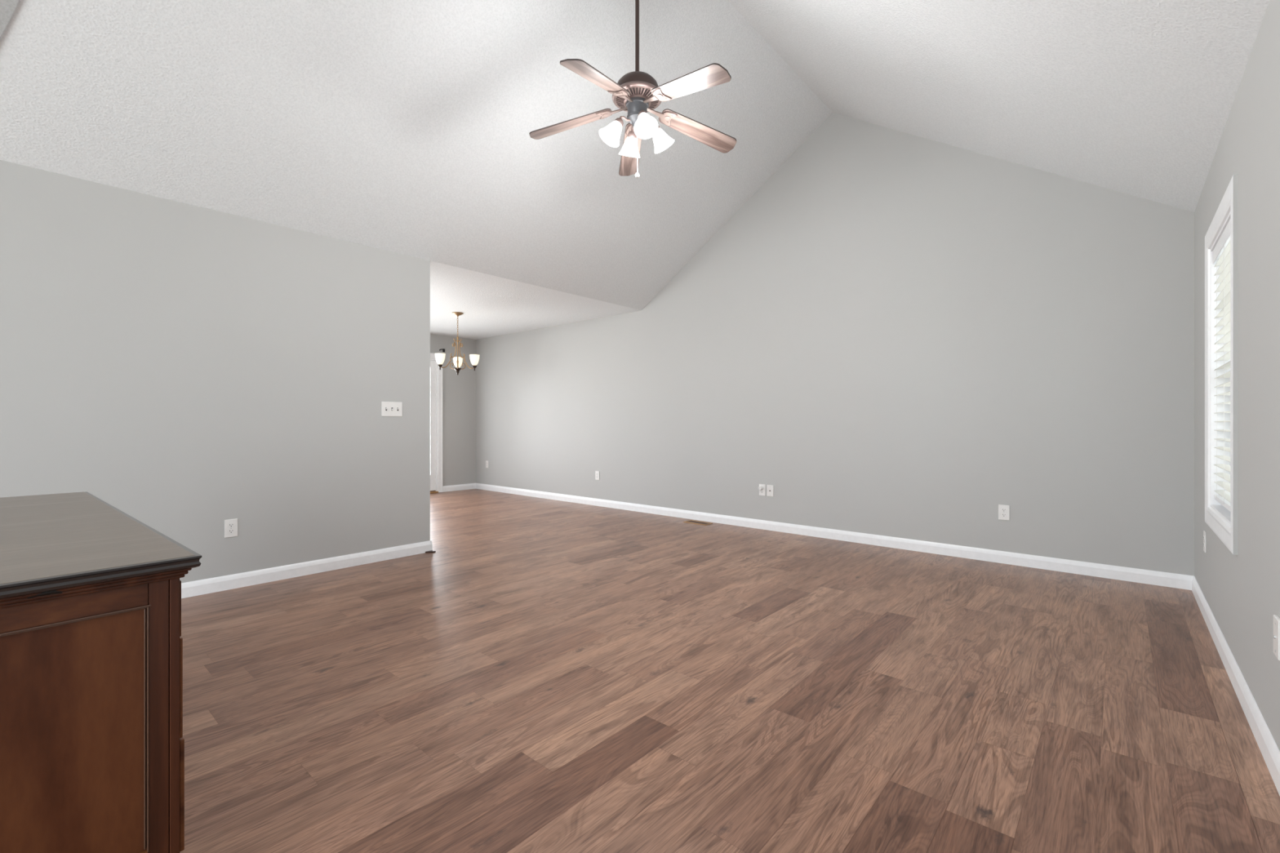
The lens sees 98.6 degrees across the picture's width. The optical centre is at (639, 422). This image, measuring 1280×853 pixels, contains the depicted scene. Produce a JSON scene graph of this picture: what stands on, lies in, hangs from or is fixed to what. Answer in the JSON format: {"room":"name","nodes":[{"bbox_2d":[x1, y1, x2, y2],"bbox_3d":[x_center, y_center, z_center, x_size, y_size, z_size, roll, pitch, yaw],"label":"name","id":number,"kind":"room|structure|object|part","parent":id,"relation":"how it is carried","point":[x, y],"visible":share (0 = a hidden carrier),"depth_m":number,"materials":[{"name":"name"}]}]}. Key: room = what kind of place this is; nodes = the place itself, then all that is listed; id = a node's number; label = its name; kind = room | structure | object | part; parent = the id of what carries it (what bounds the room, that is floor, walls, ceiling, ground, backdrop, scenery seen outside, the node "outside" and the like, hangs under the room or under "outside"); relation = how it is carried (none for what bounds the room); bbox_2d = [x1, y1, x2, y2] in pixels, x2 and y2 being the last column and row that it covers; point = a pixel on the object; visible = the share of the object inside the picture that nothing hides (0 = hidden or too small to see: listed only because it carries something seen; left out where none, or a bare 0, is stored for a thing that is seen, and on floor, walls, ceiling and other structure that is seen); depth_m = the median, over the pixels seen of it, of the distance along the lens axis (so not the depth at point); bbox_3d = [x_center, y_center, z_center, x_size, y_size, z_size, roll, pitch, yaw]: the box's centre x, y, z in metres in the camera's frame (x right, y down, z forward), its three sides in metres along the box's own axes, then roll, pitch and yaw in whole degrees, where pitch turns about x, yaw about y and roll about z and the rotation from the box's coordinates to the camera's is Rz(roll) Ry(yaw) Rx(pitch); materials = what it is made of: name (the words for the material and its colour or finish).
{"room":"living room","nodes":[
{"label":"living room","id":0,"kind":"room"},
{"bbox_2d":[0,160,430,582],"bbox_3d":[-3.555,-0.112,2.650,0.120,2.490,5.322,0,0,41],"label":"wall","id":1,"kind":"structure","parent":0,"point":[188,370],"depth_m":3.50,"materials":[{"name":"paint"}]},
{"bbox_2d":[224,518,237,537],"bbox_3d":[-2.659,0.688,3.579,0.009,0.116,0.072,0,0,41],"label":"wall outlet","id":2,"kind":"object","parent":1,"relation":"attached to","point":[230,525],"visible":1,"depth_m":3.58,"materials":[{"name":"white plastic"}]},
{"bbox_2d":[227,528,234,533],"bbox_3d":[-2.658,0.708,3.578,0.003,0.025,0.034,0,0,41],"label":"receptacle","id":3,"kind":"object","parent":2,"relation":"attached to","point":[229,531],"depth_m":3.58,"materials":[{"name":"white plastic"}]},
{"bbox_2d":[227,523,234,527],"bbox_3d":[-2.658,0.668,3.578,0.003,0.025,0.034,0,0,41],"label":"receptacle","id":4,"kind":"object","parent":2,"relation":"attached to","point":[229,525],"depth_m":3.58,"materials":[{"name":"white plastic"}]},
{"bbox_2d":[181,540,432,598],"bbox_3d":[-3.550,1.037,2.655,0.146,0.092,5.336,0,0,41],"label":"baseboard","id":5,"kind":"structure","parent":1,"relation":"attached to","point":[206,586],"depth_m":3.86,"materials":[{"name":"white paint"}]},
{"bbox_2d":[381,401,402,416],"bbox_3d":[-1.964,-0.106,4.367,0.021,0.116,0.165,0,0,41],"label":"light switch","id":6,"kind":"object","parent":1,"relation":"attached to","point":[388,408],"visible":1,"depth_m":4.37,"materials":[{"name":"white plastic"}]},
{"bbox_2d":[0,0,639,339],"bbox_3d":[-3.349,-1.918,4.273,5.466,1.158,8.039,0,0,41],"label":"ceiling","id":7,"kind":"structure","parent":0,"point":[491,305],"depth_m":6.35,"materials":[{"name":"white paint"}]},
{"bbox_2d":[435,311,479,375],"bbox_3d":[-2.294,-0.970,6.776,0.518,0.774,0.470,0,0,41],"label":"chandelier","id":8,"kind":"object","parent":7,"relation":"hanging from","point":[440,357],"visible":1,"depth_m":6.77,"materials":[{"name":"white glass"}]},
{"bbox_2d":[430,333,475,486],"bbox_3d":[-4.217,-0.112,7.345,0.120,2.490,4.529,0,0,41],"label":"wall","id":9,"kind":"structure","parent":0,"point":[459,392],"depth_m":8.77,"materials":[{"name":"paint"}]},
{"bbox_2d":[430,352,442,493],"bbox_3d":[-3.757,0.011,7.842,0.160,2.145,1.971,0,0,41],"label":"door","id":10,"kind":"structure","parent":9,"relation":"in","point":[436,375],"depth_m":8.49,"materials":[{"name":"white paint"}]},
{"bbox_2d":[442,483,475,492],"bbox_3d":[-2.876,1.037,8.781,0.014,0.092,0.602,0,0,41],"label":"baseboard","id":11,"kind":"structure","parent":9,"relation":"attached to","point":[471,486],"depth_m":8.77,"materials":[{"name":"white paint"}]},
{"bbox_2d":[0,0,1269,310],"bbox_3d":[-0.799,-2.126,2.049,4.824,1.667,8.039,0,0,41],"label":"ceiling","id":12,"kind":"structure","parent":0,"point":[401,126],"depth_m":3.38,"materials":[{"name":"white paint"}]},
{"bbox_2d":[528,0,736,177],"bbox_3d":[-0.005,-2.111,3.009,1.192,1.522,1.200,0,0,41],"label":"ceiling fan","id":13,"kind":"object","parent":12,"relation":"hanging from","point":[637,93],"visible":1,"depth_m":3.01,"materials":[{"name":"brown wood"}]},
{"bbox_3d":[-0.395,-1.693,3.125,0.490,0.006,0.126,-11,10,12],"label":"blade","id":14,"kind":"part","parent":13,"relation":"part of","materials":[{"name":"brown wood"}]},
{"bbox_3d":[-0.209,-1.693,2.708,0.126,0.006,0.490,13,17,27],"label":"blade","id":15,"kind":"part","parent":13,"relation":"part of","materials":[{"name":"brown wood"}]},
{"bbox_3d":[-0.197,-1.723,3.085,0.076,0.008,0.094,-11,10,12],"label":"iron plate","id":16,"kind":"part","parent":13,"relation":"part of","materials":[{"name":"brown metal"}]},
{"bbox_3d":[-0.165,-1.583,3.000,0.122,0.132,0.122,0,0,41],"label":"lamp shade","id":17,"kind":"part","parent":13,"relation":"part of","materials":[{"name":"white glass"}]},
{"bbox_3d":[-0.142,-1.603,3.007,0.051,0.076,0.058,0,0,41],"label":"bulb","id":18,"kind":"part","parent":13,"relation":"part of","materials":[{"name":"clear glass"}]},
{"bbox_3d":[-0.110,-1.723,2.883,0.094,0.008,0.076,13,17,27],"label":"iron plate","id":19,"kind":"part","parent":13,"relation":"part of","materials":[{"name":"brown metal"}]},
{"bbox_3d":[-0.118,-1.739,3.068,0.102,0.006,0.032,-11,10,12],"label":"iron arm","id":20,"kind":"part","parent":13,"relation":"part of","materials":[{"name":"brown metal"}]},
{"bbox_3d":[-0.080,-1.668,3.024,0.078,0.030,0.013,0,0,-17],"label":"lamp arm","id":21,"kind":"part","parent":13,"relation":"part of","materials":[{"name":"brown metal"}]},
{"bbox_3d":[-0.069,-1.739,2.954,0.032,0.006,0.102,13,17,27],"label":"iron arm","id":22,"kind":"part","parent":13,"relation":"part of"},
{"bbox_3d":[-0.059,-1.583,3.194,0.122,0.132,0.122,0,0,41],"label":"lamp shade","id":23,"kind":"part","parent":13,"relation":"part of","materials":[{"name":"white glass"}]},
{"bbox_3d":[-0.056,-1.693,3.430,0.126,0.006,0.490,-12,-9,-8],"label":"blade","id":24,"kind":"part","parent":13,"relation":"part of","materials":[{"name":"brown wood"}]},
{"bbox_3d":[-0.033,-1.723,3.230,0.094,0.008,0.076,-12,-9,-8],"label":"iron plate","id":25,"kind":"part","parent":13,"relation":"part of","materials":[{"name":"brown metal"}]},
{"bbox_3d":[-0.015,-1.495,3.041,0.003,0.246,0.008,0,0,-4],"label":"pull chain","id":26,"kind":"part","parent":13,"relation":"part of","materials":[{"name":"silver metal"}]},
{"bbox_2d":[616,87,658,111],"bbox_3d":[-0.015,-1.776,3.044,0.242,0.025,0.242,0,0,41],"label":"vent","id":27,"kind":"object","parent":13,"relation":"attached to","point":[636,94],"depth_m":2.99,"materials":[{"name":"brown metal"}]},
{"bbox_3d":[0.022,-1.603,2.917,0.058,0.076,0.051,0,0,41],"label":"bulb","id":28,"kind":"part","parent":13,"relation":"part of","materials":[{"name":"white glass"}]},
{"bbox_3d":[0.029,-1.583,2.894,0.122,0.132,0.122,0,0,41],"label":"lamp shade","id":29,"kind":"part","parent":13,"relation":"part of","materials":[{"name":"white glass"}]},
{"bbox_3d":[0.054,-1.739,2.965,0.032,0.006,0.102,16,0,-43],"label":"iron arm","id":30,"kind":"part","parent":13,"relation":"part of","materials":[{"name":"brown metal"}]},
{"bbox_3d":[0.082,-1.739,3.086,0.102,0.006,0.032,12,-17,-24],"label":"iron arm","id":31,"kind":"part","parent":13,"relation":"part of","materials":[{"name":"brown metal"}]},
{"bbox_3d":[0.108,-1.723,2.904,0.094,0.008,0.076,16,0,-43],"label":"iron plate","id":32,"kind":"part","parent":13,"relation":"part of","materials":[{"name":"brown metal"}]},
{"bbox_3d":[0.135,-1.583,3.088,0.122,0.132,0.122,0,0,41],"label":"lamp shade","id":33,"kind":"part","parent":13,"relation":"part of","materials":[{"name":"white glass"}]},
{"bbox_3d":[0.156,-1.723,3.118,0.076,0.008,0.094,12,-17,-24],"label":"iron plate","id":34,"kind":"part","parent":13,"relation":"part of","materials":[{"name":"brown metal"}]},
{"bbox_3d":[0.245,-1.693,2.756,0.126,0.006,0.490,16,0,-43],"label":"blade","id":35,"kind":"part","parent":13,"relation":"part of","materials":[{"name":"brown wood"}]},
{"bbox_3d":[0.340,-1.693,3.202,0.490,0.006,0.126,12,-17,-24],"label":"blade","id":36,"kind":"part","parent":13,"relation":"part of","materials":[{"name":"brown wood"}]},
{"bbox_2d":[179,488,1279,852],"bbox_3d":[-2.178,1.084,3.278,8.772,0.001,8.079,0,0,41],"label":"floor","id":37,"kind":"structure","parent":0,"point":[555,676],"depth_m":2.11,"materials":[{"name":"laminate"}]},
{"bbox_2d":[0,491,201,852],"bbox_3d":[-1.813,0.688,1.583,1.777,0.791,0.505,0,0,39],"label":"cabinet","id":38,"kind":"object","parent":37,"relation":"on","point":[92,741],"visible":1,"depth_m":1.13,"materials":[{"name":"brown wood"}]},
{"bbox_3d":[-1.161,0.653,1.049,0.006,0.539,0.341,0,0,39],"label":"panel","id":39,"kind":"part","parent":38,"relation":"part of","materials":[{"name":"brown wood"}]},
{"bbox_3d":[-1.159,0.364,1.047,0.020,0.047,0.335,0,0,39],"label":"rail","id":40,"kind":"part","parent":38,"relation":"part of","materials":[{"name":"brown wood"}]},
{"bbox_3d":[-1.814,0.330,1.581,1.749,0.022,0.472,0,0,39],"label":"cove moulding","id":41,"kind":"part","parent":38,"relation":"part of","materials":[{"name":"brown wood"}]},
{"bbox_3d":[-1.028,0.712,1.212,0.030,0.742,0.017,0,0,39],"label":"corner post","id":42,"kind":"part","parent":38,"relation":"part of","materials":[{"name":"brown wood"}]},
{"bbox_3d":[-1.233,0.411,1.393,0.564,0.123,0.004,0,0,39],"label":"drawer","id":43,"kind":"part","parent":38,"relation":"part of","materials":[{"name":"brown wood"}]},
{"bbox_3d":[-1.233,0.588,1.394,0.564,0.221,0.006,0,0,39],"label":"drawer","id":44,"kind":"part","parent":38,"relation":"part of","materials":[{"name":"brown wood"}]},
{"bbox_3d":[-1.232,0.826,1.395,0.564,0.247,0.009,0,0,39],"label":"drawer","id":45,"kind":"part","parent":38,"relation":"part of","materials":[{"name":"brown wood"}]},
{"bbox_2d":[683,520,712,525],"bbox_3d":[0.625,1.080,5.936,0.290,0.006,0.136,0,0,41],"label":"floor vent","id":46,"kind":"object","parent":37,"relation":"in","point":[704,523],"visible":1,"depth_m":5.92,"materials":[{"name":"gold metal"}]},
{"bbox_2d":[687,520,709,524],"bbox_3d":[0.625,1.081,5.936,0.266,0.005,0.112,0,0,41],"label":"grille","id":47,"kind":"object","parent":46,"relation":"attached to","point":[689,522],"depth_m":5.92,"materials":[{"name":"brown metal"}]},
{"bbox_2d":[475,112,1194,576],"bbox_3d":[0.487,-0.874,6.327,8.549,4.013,0.120,0,0,41],"label":"wall","id":48,"kind":"structure","parent":0,"point":[898,334],"depth_m":4.72,"materials":[{"name":"paint"}]},
{"bbox_2d":[595,471,599,479],"bbox_3d":[-0.555,0.689,7.151,0.072,0.116,0.009,0,0,41],"label":"wall outlet","id":49,"kind":"object","parent":48,"relation":"attached to","point":[597,473],"visible":1,"depth_m":7.15,"materials":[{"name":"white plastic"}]},
{"bbox_2d":[758,484,765,496],"bbox_3d":[1.229,0.685,5.572,0.072,0.116,0.044,0,0,41],"label":"wall outlet","id":50,"kind":"object","parent":48,"relation":"attached to","point":[762,488],"visible":1,"depth_m":5.57,"materials":[{"name":"white plastic"}]},
{"bbox_2d":[766,484,773,496],"bbox_3d":[1.304,0.686,5.525,0.074,0.114,0.016,0,0,41],"label":"cable plate","id":51,"kind":"object","parent":48,"relation":"attached to","point":[770,488],"visible":1,"depth_m":5.52,"materials":[{"name":"white plastic"}]},
{"bbox_2d":[475,483,1193,590],"bbox_3d":[0.443,1.037,6.277,8.309,0.092,0.014,0,0,41],"label":"baseboard","id":52,"kind":"structure","parent":48,"relation":"attached to","point":[1103,571],"depth_m":4.67,"materials":[{"name":"white paint"}]},
{"bbox_2d":[998,504,1009,520],"bbox_3d":[2.797,0.692,4.228,0.072,0.116,0.009,0,0,41],"label":"wall outlet","id":53,"kind":"object","parent":48,"relation":"attached to","point":[1003,510],"visible":1,"depth_m":4.23,"materials":[{"name":"white plastic"}]},
{"bbox_2d":[1194,0,1279,751],"bbox_3d":[0.986,-0.112,0.487,0.120,2.490,8.029,0,0,41],"label":"wall","id":54,"kind":"structure","parent":0,"point":[1242,591],"depth_m":1.98,"materials":[{"name":"paint"}]},
{"bbox_2d":[1203,530,1206,552],"bbox_3d":[3.175,0.670,3.096,0.009,0.116,0.072,0,0,41],"label":"wall outlet","id":55,"kind":"object","parent":54,"relation":"attached to","point":[1204,531],"visible":1,"depth_m":3.08,"materials":[{"name":"white plastic"}]},
{"bbox_2d":[1204,173,1237,555],"bbox_3d":[2.811,-0.237,2.591,0.134,1.558,0.998,0,0,41],"label":"window","id":56,"kind":"structure","parent":54,"relation":"in","point":[1223,522],"depth_m":2.88,"materials":[{"name":"white paint"}]},
{"bbox_2d":[1212,219,1230,511],"bbox_3d":[2.798,-0.251,2.602,0.059,1.312,0.774,0,0,41],"label":"window blind","id":57,"kind":"object","parent":56,"relation":"attached to","point":[1221,251],"visible":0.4,"depth_m":2.70,"materials":[{"name":"white paint"}]},
{"bbox_3d":[2.976,-0.237,2.805,0.054,1.252,0.004,0,0,41],"label":"ladder cord","id":58,"kind":"part","parent":57,"relation":"part of","materials":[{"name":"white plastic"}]},
{"bbox_3d":[2.799,0.393,2.601,0.048,0.024,0.770,0,0,41],"label":"rail","id":59,"kind":"part","parent":57,"relation":"part of","materials":[{"name":"white paint"}]},
{"bbox_3d":[2.799,-0.237,2.601,0.054,1.252,0.004,0,0,41],"label":"ladder cord","id":60,"kind":"part","parent":57,"relation":"part of","materials":[{"name":"white fabric"}]},
{"bbox_2d":[1191,576,1279,795],"bbox_3d":[0.935,1.037,0.531,0.014,0.092,8.029,0,0,41],"label":"baseboard","id":61,"kind":"structure","parent":54,"relation":"attached to","point":[1268,747],"depth_m":2.07,"materials":[{"name":"white paint"}]},
{"bbox_2d":[1273,614,1279,660],"bbox_3d":[1.915,0.646,1.654,0.014,0.118,0.074,0,0,41],"label":"cable plate","id":62,"kind":"object","parent":54,"relation":"attached to","point":[1276,619],"visible":1,"depth_m":1.65,"materials":[{"name":"white plastic"}]}
]}

